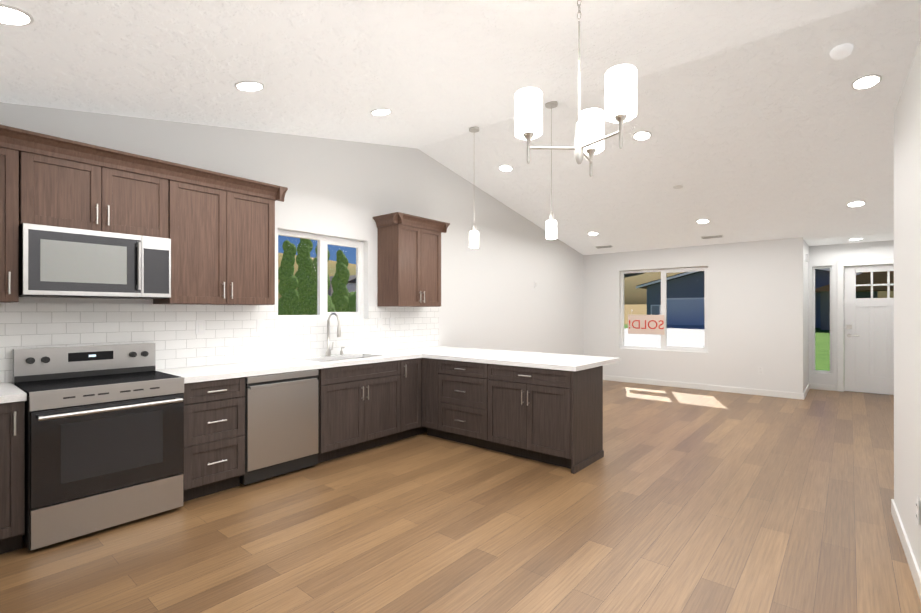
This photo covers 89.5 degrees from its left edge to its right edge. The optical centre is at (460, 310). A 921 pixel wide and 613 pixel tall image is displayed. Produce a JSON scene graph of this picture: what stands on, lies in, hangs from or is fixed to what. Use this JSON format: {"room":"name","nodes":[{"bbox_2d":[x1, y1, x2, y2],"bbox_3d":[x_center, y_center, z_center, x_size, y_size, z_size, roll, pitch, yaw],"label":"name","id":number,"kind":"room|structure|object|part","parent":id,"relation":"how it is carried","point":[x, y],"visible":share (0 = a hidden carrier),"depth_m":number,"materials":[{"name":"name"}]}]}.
{"room":"kitchen","nodes":[
{"label":"kitchen","id":0,"kind":"room"},
{"bbox_2d":[0,102,583,383],"bbox_3d":[-0.657,-0.349,5.740,0.150,3.400,9.900,0,0,40],"label":"wall","id":1,"kind":"structure","parent":0,"point":[493,297],"depth_m":5.46,"materials":[{"name":"white paint"}]},
{"bbox_2d":[0,141,23,304],"bbox_3d":[-2.882,-0.508,2.693,0.345,0.910,0.432,0,0,40],"label":"upper cabinet","id":2,"kind":"object","parent":1,"relation":"attached to","point":[11,156],"depth_m":2.72,"materials":[{"name":"brown wood"}]},
{"bbox_2d":[24,145,115,232],"bbox_3d":[-2.596,-0.741,3.034,0.345,0.444,0.448,0,0,40],"label":"upper cabinet","id":3,"kind":"object","parent":1,"relation":"attached to","point":[61,190],"depth_m":2.92,"materials":[{"name":"brown wood"}]},
{"bbox_2d":[19,223,170,298],"bbox_3d":[-2.448,-0.301,3.128,0.441,0.426,0.772,0,0,40],"label":"over-the-range microwave","id":4,"kind":"object","parent":3,"relation":"attached to","point":[58,262],"visible":0.98,"depth_m":2.96,"materials":[{"name":"silver metal"}]},
{"bbox_2d":[116,165,171,240],"bbox_3d":[-2.382,-0.740,3.290,0.345,0.444,0.448,0,0,40],"label":"upper cabinet","id":5,"kind":"object","parent":1,"relation":"attached to","point":[143,198],"depth_m":3.23,"materials":[{"name":"brown wood"}]},
{"bbox_2d":[152,177,235,304],"bbox_3d":[-2.087,-0.507,3.641,0.345,0.910,0.461,0,0,40],"label":"upper cabinet","id":6,"kind":"object","parent":1,"relation":"attached to","point":[203,243],"depth_m":3.53,"materials":[{"name":"brown wood"}]},
{"bbox_2d":[0,303,438,382],"bbox_3d":[-1.726,0.204,4.338,0.008,0.510,4.480,0,0,40],"label":"backsplash","id":7,"kind":"structure","parent":1,"relation":"attached to","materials":[{"name":"tile"}]},
{"bbox_2d":[236,189,275,304],"bbox_3d":[-1.864,-0.507,3.907,0.345,0.910,0.461,0,0,40],"label":"upper cabinet","id":8,"kind":"object","parent":1,"relation":"attached to","point":[255,212],"depth_m":3.84,"materials":[{"name":"brown wood"}]},
{"bbox_2d":[277,230,363,318],"bbox_3d":[-1.454,-0.345,4.836,0.060,0.866,1.066,0,0,40],"label":"kitchen window","id":9,"kind":"structure","parent":1,"relation":"in","point":[322,272],"depth_m":4.85,"materials":[{"name":"white plastic"}]},
{"bbox_2d":[278,318,363,319],"bbox_3d":[-1.404,0.084,4.793,0.072,0.012,1.066,0,0,40],"label":"window sill","id":10,"kind":"structure","parent":1,"relation":"attached to","point":[319,318],"depth_m":4.74,"materials":[{"name":"white paint"}]},
{"bbox_2d":[376,221,427,308],"bbox_3d":[-0.680,-0.505,5.320,0.345,0.910,0.407,0,0,40],"label":"upper cabinet","id":11,"kind":"object","parent":1,"relation":"attached to","point":[402,247],"depth_m":5.20,"materials":[{"name":"brown wood"}]},
{"bbox_2d":[428,229,443,308],"bbox_3d":[-0.492,-0.505,5.545,0.345,0.910,0.407,0,0,40],"label":"upper cabinet","id":12,"kind":"object","parent":1,"relation":"attached to","point":[434,235],"depth_m":5.51,"materials":[{"name":"brown wood"}]},
{"bbox_2d":[0,380,920,612],"bbox_3d":[1.806,1.374,4.521,5.490,0.050,11.200,0,0,40],"label":"floor","id":13,"kind":"structure","parent":0,"point":[679,500],"depth_m":2.82,"materials":[{"name":"brown wood"}]},
{"bbox_2d":[0,401,24,553],"bbox_3d":[-2.783,0.923,2.607,0.605,0.848,0.428,0,0,40],"label":"base cabinet","id":14,"kind":"object","parent":13,"relation":"on","point":[12,417],"depth_m":2.54,"materials":[{"name":"brown wood"}]},
{"bbox_2d":[0,381,26,404],"bbox_3d":[-2.785,0.477,2.598,0.620,0.040,0.452,0,0,40],"label":"countertop","id":15,"kind":"structure","parent":14,"relation":"on","point":[9,392],"depth_m":2.57,"materials":[{"name":"white stone"}]},
{"bbox_2d":[13,343,183,550],"bbox_3d":[-2.338,0.785,3.031,0.692,1.085,0.774,0,0,40],"label":"range","id":16,"kind":"object","parent":13,"relation":"on","point":[104,436],"visible":0.96,"depth_m":2.85,"materials":[{"name":"silver metal"}]},
{"bbox_2d":[183,377,244,501],"bbox_3d":[-1.998,0.924,3.544,0.605,0.848,0.430,0,0,40],"label":"base cabinet","id":17,"kind":"object","parent":13,"relation":"on","point":[214,411],"depth_m":3.35,"materials":[{"name":"brown wood"}]},
{"bbox_2d":[240,369,317,484],"bbox_3d":[-1.643,0.916,3.948,0.600,0.826,0.638,0,0,40],"label":"dishwasher","id":18,"kind":"object","parent":13,"relation":"on","point":[281,423],"visible":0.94,"depth_m":3.73,"materials":[{"name":"silver metal"}]},
{"bbox_2d":[304,357,395,462],"bbox_3d":[-1.123,0.925,4.587,0.605,0.848,1.000,0,0,40],"label":"base cabinet","id":19,"kind":"object","parent":13,"relation":"on","point":[357,403],"depth_m":4.32,"materials":[{"name":"brown wood"}]},
{"bbox_2d":[156,345,459,384],"bbox_3d":[-1.081,0.479,4.631,0.620,0.040,3.282,0,0,40],"label":"countertop","id":20,"kind":"structure","parent":19,"relation":"on","point":[290,364],"depth_m":4.01,"materials":[{"name":"white stone"}]},
{"bbox_2d":[326,313,344,355],"bbox_3d":[-1.226,0.239,4.709,0.224,0.441,0.202,0,0,40],"label":"faucet","id":21,"kind":"object","parent":20,"relation":"on","point":[334,347],"depth_m":4.80,"materials":[{"name":"silver metal"}]},
{"bbox_2d":[396,357,419,440],"bbox_3d":[-0.734,0.925,5.015,0.652,0.848,0.388,0,0,40],"label":"base cabinet","id":22,"kind":"object","parent":13,"relation":"on","point":[408,368],"depth_m":4.83,"materials":[{"name":"brown wood"}]},
{"bbox_2d":[420,357,439,437],"bbox_3d":[-0.160,0.926,5.100,0.252,0.848,0.660,0,0,40],"label":"base cabinet","id":23,"kind":"object","parent":13,"relation":"on","point":[429,366],"depth_m":4.91,"materials":[{"name":"brown wood"}]},
{"bbox_2d":[440,361,483,447],"bbox_3d":[0.202,0.925,4.843,0.748,0.848,0.590,0,0,40],"label":"base cabinet","id":24,"kind":"object","parent":13,"relation":"on","point":[461,382],"depth_m":4.63,"materials":[{"name":"brown wood"}]},
{"bbox_2d":[484,365,603,473],"bbox_3d":[0.783,0.925,4.355,0.885,0.848,0.590,0,0,40],"label":"base cabinet","id":25,"kind":"object","parent":13,"relation":"on","point":[550,416],"depth_m":4.10,"materials":[{"name":"brown wood"}]},
{"bbox_2d":[424,349,619,372],"bbox_3d":[0.579,0.479,4.754,1.768,0.040,0.962,0,0,40],"label":"countertop","id":26,"kind":"structure","parent":25,"relation":"on","point":[573,363],"depth_m":4.47,"materials":[{"name":"white stone"}]},
{"bbox_2d":[0,0,920,254],"bbox_3d":[1.806,-1.571,4.524,5.490,1.020,11.200,0,0,40],"label":"ceiling","id":27,"kind":"structure","parent":0,"point":[759,120],"depth_m":3.64,"materials":[{"name":"white paint"}]},
{"bbox_2d":[0,4,33,25],"bbox_3d":[-1.995,-1.297,2.035,0.188,0.042,0.186,0,0,40],"label":"recessed light","id":28,"kind":"object","parent":27,"relation":"in","point":[12,15],"visible":0.96,"depth_m":2.05,"materials":[{"name":"white paint"}]},
{"bbox_2d":[234,80,263,91],"bbox_3d":[-1.434,-1.528,3.157,0.188,0.042,0.186,0,0,40],"label":"recessed light","id":29,"kind":"object","parent":27,"relation":"in","point":[249,85],"visible":0.98,"depth_m":3.14,"materials":[{"name":"white paint"}]},
{"bbox_2d":[370,108,391,115],"bbox_3d":[-0.700,-1.753,4.095,0.188,0.042,0.186,0,0,40],"label":"recessed light","id":30,"kind":"object","parent":27,"relation":"in","point":[380,111],"visible":0.98,"depth_m":4.08,"materials":[{"name":"white paint"}]},
{"bbox_2d":[469,126,478,247],"bbox_3d":[0.149,-1.350,5.092,0.120,1.309,0.120,0,0,40],"label":"pendant light","id":31,"kind":"object","parent":27,"relation":"hanging from","point":[473,238],"visible":0.92,"depth_m":5.05,"materials":[{"name":"white glass"}]},
{"bbox_2d":[499,165,512,171],"bbox_3d":[0.586,-1.844,6.003,0.188,0.042,0.186,0,0,40],"label":"recessed light","id":32,"kind":"object","parent":27,"relation":"in","point":[506,168],"visible":1,"depth_m":5.99,"materials":[{"name":"white paint"}]},
{"bbox_2d":[545,101,557,238],"bbox_3d":[0.877,-1.350,4.481,0.120,1.309,0.120,0,0,40],"label":"pendant light","id":33,"kind":"object","parent":27,"relation":"hanging from","point":[551,227],"visible":0.94,"depth_m":4.45,"materials":[{"name":"white glass"}]},
{"bbox_2d":[515,0,636,176],"bbox_3d":[0.615,-1.174,2.247,0.548,0.936,0.534,0,0,40],"label":"chandelier","id":34,"kind":"object","parent":27,"relation":"hanging from","point":[580,146],"depth_m":2.17,"materials":[{"name":"white glass"}]},
{"bbox_3d":[0.615,-0.941,2.247,0.548,0.204,0.534,0,0,40],"label":"chandelier shades","id":35,"kind":"part","parent":34,"relation":"part of","materials":[{"name":"white glass"}]},
{"bbox_2d":[587,232,598,235],"bbox_3d":[2.295,-1.337,8.041,0.188,0.042,0.186,0,0,40],"label":"recessed light","id":36,"kind":"object","parent":27,"relation":"in","point":[592,233],"visible":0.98,"depth_m":8.03,"materials":[{"name":"white paint"}]},
{"bbox_2d":[595,245,612,248],"bbox_3d":[2.686,-1.194,8.679,0.320,0.032,0.120,0,0,40],"label":"ceiling vent","id":37,"kind":"object","parent":27,"relation":"in","point":[606,246],"visible":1,"depth_m":8.66,"materials":[{"name":"white metal"}]},
{"bbox_2d":[633,131,651,140],"bbox_3d":[1.912,-1.845,4.892,0.188,0.042,0.186,0,0,40],"label":"recessed light","id":38,"kind":"object","parent":27,"relation":"in","point":[641,135],"visible":1,"depth_m":4.88,"materials":[{"name":"white paint"}]},
{"bbox_2d":[673,185,682,188],"bbox_3d":[2.784,-1.585,5.948,0.124,0.028,0.122,0,0,40],"label":"cover plate","id":39,"kind":"object","parent":27,"relation":"attached to","point":[677,186],"visible":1,"depth_m":5.94,"materials":[{"name":"white paint"}]},
{"bbox_2d":[696,219,709,223],"bbox_3d":[3.621,-1.338,6.930,0.188,0.042,0.186,0,0,40],"label":"recessed light","id":40,"kind":"object","parent":27,"relation":"in","point":[702,221],"visible":0.98,"depth_m":6.92,"materials":[{"name":"white paint"}]},
{"bbox_2d":[701,234,723,238],"bbox_3d":[4.073,-1.195,7.516,0.320,0.032,0.120,0,0,40],"label":"ceiling vent","id":41,"kind":"object","parent":27,"relation":"in","point":[712,236],"visible":1,"depth_m":7.50,"materials":[{"name":"white metal"}]},
{"bbox_2d":[830,43,852,59],"bbox_3d":[2.840,-1.928,3.462,0.136,0.059,0.136,0,0,40],"label":"smoke detector","id":42,"kind":"object","parent":27,"relation":"attached to","point":[841,51],"visible":1,"depth_m":3.44,"materials":[{"name":"white plastic"}]},
{"bbox_2d":[847,201,865,206],"bbox_3d":[4.954,-1.339,5.813,0.188,0.042,0.186,0,0,40],"label":"recessed light","id":43,"kind":"object","parent":27,"relation":"in","point":[855,203],"visible":0.98,"depth_m":5.80,"materials":[{"name":"white paint"}]},
{"bbox_2d":[851,74,881,89],"bbox_3d":[3.276,-1.846,3.749,0.188,0.042,0.186,0,0,40],"label":"recessed light","id":44,"kind":"object","parent":27,"relation":"in","point":[866,81],"visible":1,"depth_m":3.74,"materials":[{"name":"white paint"}]},
{"bbox_2d":[584,237,803,392],"bbox_3d":[3.899,0.090,8.281,3.570,2.527,0.150,0,0,40],"label":"wall","id":45,"kind":"structure","parent":0,"point":[755,304],"depth_m":7.72,"materials":[{"name":"white paint"}]},
{"bbox_2d":[621,266,707,351],"bbox_3d":[3.700,-0.027,8.488,1.536,1.476,0.060,0,0,40],"label":"window","id":46,"kind":"structure","parent":45,"relation":"in","point":[663,309],"depth_m":8.45,"materials":[{"name":"white plastic"}]},
{"bbox_2d":[628,310,663,334],"bbox_3d":[3.436,0.207,8.608,0.660,0.452,0.015,0,0,40],"label":"sign","id":47,"kind":"object","parent":46,"relation":"attached to","point":[652,324],"visible":0.98,"depth_m":8.59,"materials":[{"name":"white plastic"}]},
{"bbox_2d":[629,320,663,328],"bbox_3d":[3.432,0.254,8.597,0.629,0.164,0.002,0,0,40],"label":"lettering","id":48,"kind":"object","parent":47,"relation":"attached to","point":[645,324],"visible":1,"depth_m":8.58},
{"bbox_2d":[603,375,804,399],"bbox_3d":[3.864,1.306,8.205,3.553,0.095,0.016,0,0,40],"label":"baseboard","id":49,"kind":"structure","parent":45,"relation":"attached to","point":[792,395],"depth_m":7.88,"materials":[{"name":"white paint"}]},
{"bbox_2d":[804,240,808,390],"bbox_3d":[5.628,0.089,7.681,0.150,2.527,1.150,0,0,40],"label":"wall","id":50,"kind":"structure","parent":0,"point":[806,320],"depth_m":7.66,"materials":[{"name":"white paint"}]},
{"bbox_2d":[805,254,808,261],"bbox_3d":[5.611,-0.858,7.513,0.041,0.120,0.130,0,0,40],"label":"switch","id":51,"kind":"object","parent":50,"relation":"attached to","point":[806,257],"visible":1,"depth_m":7.47,"materials":[{"name":"white plastic"}]},
{"bbox_2d":[804,383,810,396],"bbox_3d":[5.653,1.305,7.581,0.016,0.095,1.270,0,0,40],"label":"baseboard","id":52,"kind":"structure","parent":50,"relation":"attached to","point":[808,387],"depth_m":7.65,"materials":[{"name":"white paint"}]},
{"bbox_2d":[809,240,893,390],"bbox_3d":[6.723,0.089,7.611,1.920,2.527,0.150,0,0,40],"label":"wall","id":53,"kind":"structure","parent":0,"point":[824,255],"depth_m":7.86,"materials":[{"name":"white paint"}]},
{"bbox_2d":[813,266,831,372],"bbox_3d":[6.251,0.150,8.020,0.266,1.831,0.050,0,0,40],"label":"sidelight window","id":54,"kind":"structure","parent":53,"relation":"in","point":[814,308],"depth_m":8.01,"materials":[{"name":"white plastic"}]},
{"bbox_2d":[811,383,834,390],"bbox_3d":[6.200,1.305,7.943,0.330,0.095,0.013,0,0,40],"label":"baseboard","id":55,"kind":"structure","parent":53,"relation":"attached to","point":[813,386],"depth_m":7.93,"materials":[{"name":"white paint"}]},
{"bbox_2d":[836,257,893,391],"bbox_3d":[6.804,0.250,7.528,1.104,2.205,0.174,0,0,40],"label":"door frame","id":56,"kind":"structure","parent":53,"relation":"attached to","point":[841,264],"depth_m":7.78,"materials":[{"name":"white paint"}]},
{"bbox_2d":[844,264,893,394],"bbox_3d":[6.810,0.300,7.535,0.902,2.088,0.045,0,0,40],"label":"front door","id":57,"kind":"structure","parent":53,"relation":"in","point":[869,359],"depth_m":7.61,"materials":[{"name":"white paint"}]},
{"bbox_2d":[846,272,891,336],"bbox_3d":[6.737,-0.098,7.542,0.722,1.080,0.090,0,0,40],"label":"front door","id":58,"kind":"structure","parent":57,"relation":"attached to","point":[849,327],"depth_m":7.74,"materials":[{"name":"silver metal"}]},
{"bbox_3d":[6.516,0.338,7.711,0.165,0.210,0.064,0,0,40],"label":"handle","id":59,"kind":"part","parent":58,"relation":"part of","materials":[{"name":"silver metal"}]},
{"bbox_2d":[894,38,920,571],"bbox_3d":[1.677,0.021,1.454,0.253,2.650,4.030,0,0,40],"label":"wall","id":60,"kind":"structure","parent":0,"point":[907,301],"depth_m":2.54,"materials":[{"name":"white paint"}]},
{"bbox_2d":[891,499,920,600],"bbox_3d":[1.630,1.299,1.501,0.146,0.095,4.043,0,0,40],"label":"baseboard","id":61,"kind":"structure","parent":60,"relation":"attached to","point":[911,560],"depth_m":2.50,"materials":[{"name":"white paint"}]},
{"bbox_2d":[916,496,918,524],"bbox_3d":[2.221,0.970,2.257,0.008,0.115,0.070,0,0,40],"label":"outlet","id":62,"kind":"object","parent":60,"relation":"attached to","point":[917,509],"visible":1,"depth_m":2.25,"materials":[{"name":"white plastic"}]},
{"label":"outside","id":63,"kind":"structure","parent":0,"visible":0},
{"bbox_2d":[278,253,893,304],"bbox_3d":[-3.676,7.426,81.196,570.000,80.000,600.000,0,0,40],"label":"hills","id":64,"kind":"structure","parent":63,"point":[632,294],"depth_m":108.45,"materials":[{"name":"brown"}]},
{"bbox_2d":[624,304,646,323],"bbox_3d":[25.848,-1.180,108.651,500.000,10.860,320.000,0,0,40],"label":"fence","id":65,"kind":"structure","parent":63,"point":[635,308],"depth_m":58.62,"materials":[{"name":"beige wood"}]},
{"bbox_2d":[278,238,355,314],"bbox_3d":[-11.633,-1.836,50.947,23.293,8.937,27.056,0,0,40],"label":"trees","id":66,"kind":"object","parent":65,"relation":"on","point":[289,293],"depth_m":37.40,"materials":[{"name":"green plant"}]},
{"bbox_2d":[328,276,355,295],"bbox_3d":[-25.691,-3.847,108.991,6.600,8.200,7.800,0,0,40],"label":"building","id":67,"kind":"structure","parent":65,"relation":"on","point":[351,285],"materials":[{"name":"white paint"}]},
{"bbox_2d":[624,324,829,370],"bbox_3d":[6.935,0.593,45.602,72.000,2.071,60.940,0,0,40],"label":"ground","id":68,"kind":"structure","parent":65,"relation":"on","point":[689,334],"depth_m":18.66,"materials":[{"name":"grey concrete"}]},
{"bbox_2d":[636,268,893,329],"bbox_3d":[19.409,-1.038,28.261,14.000,3.977,12.300,0,0,40],"label":"house","id":69,"kind":"structure","parent":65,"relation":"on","point":[692,283],"depth_m":27.30,"materials":[{"name":"blue paint"}]}
]}

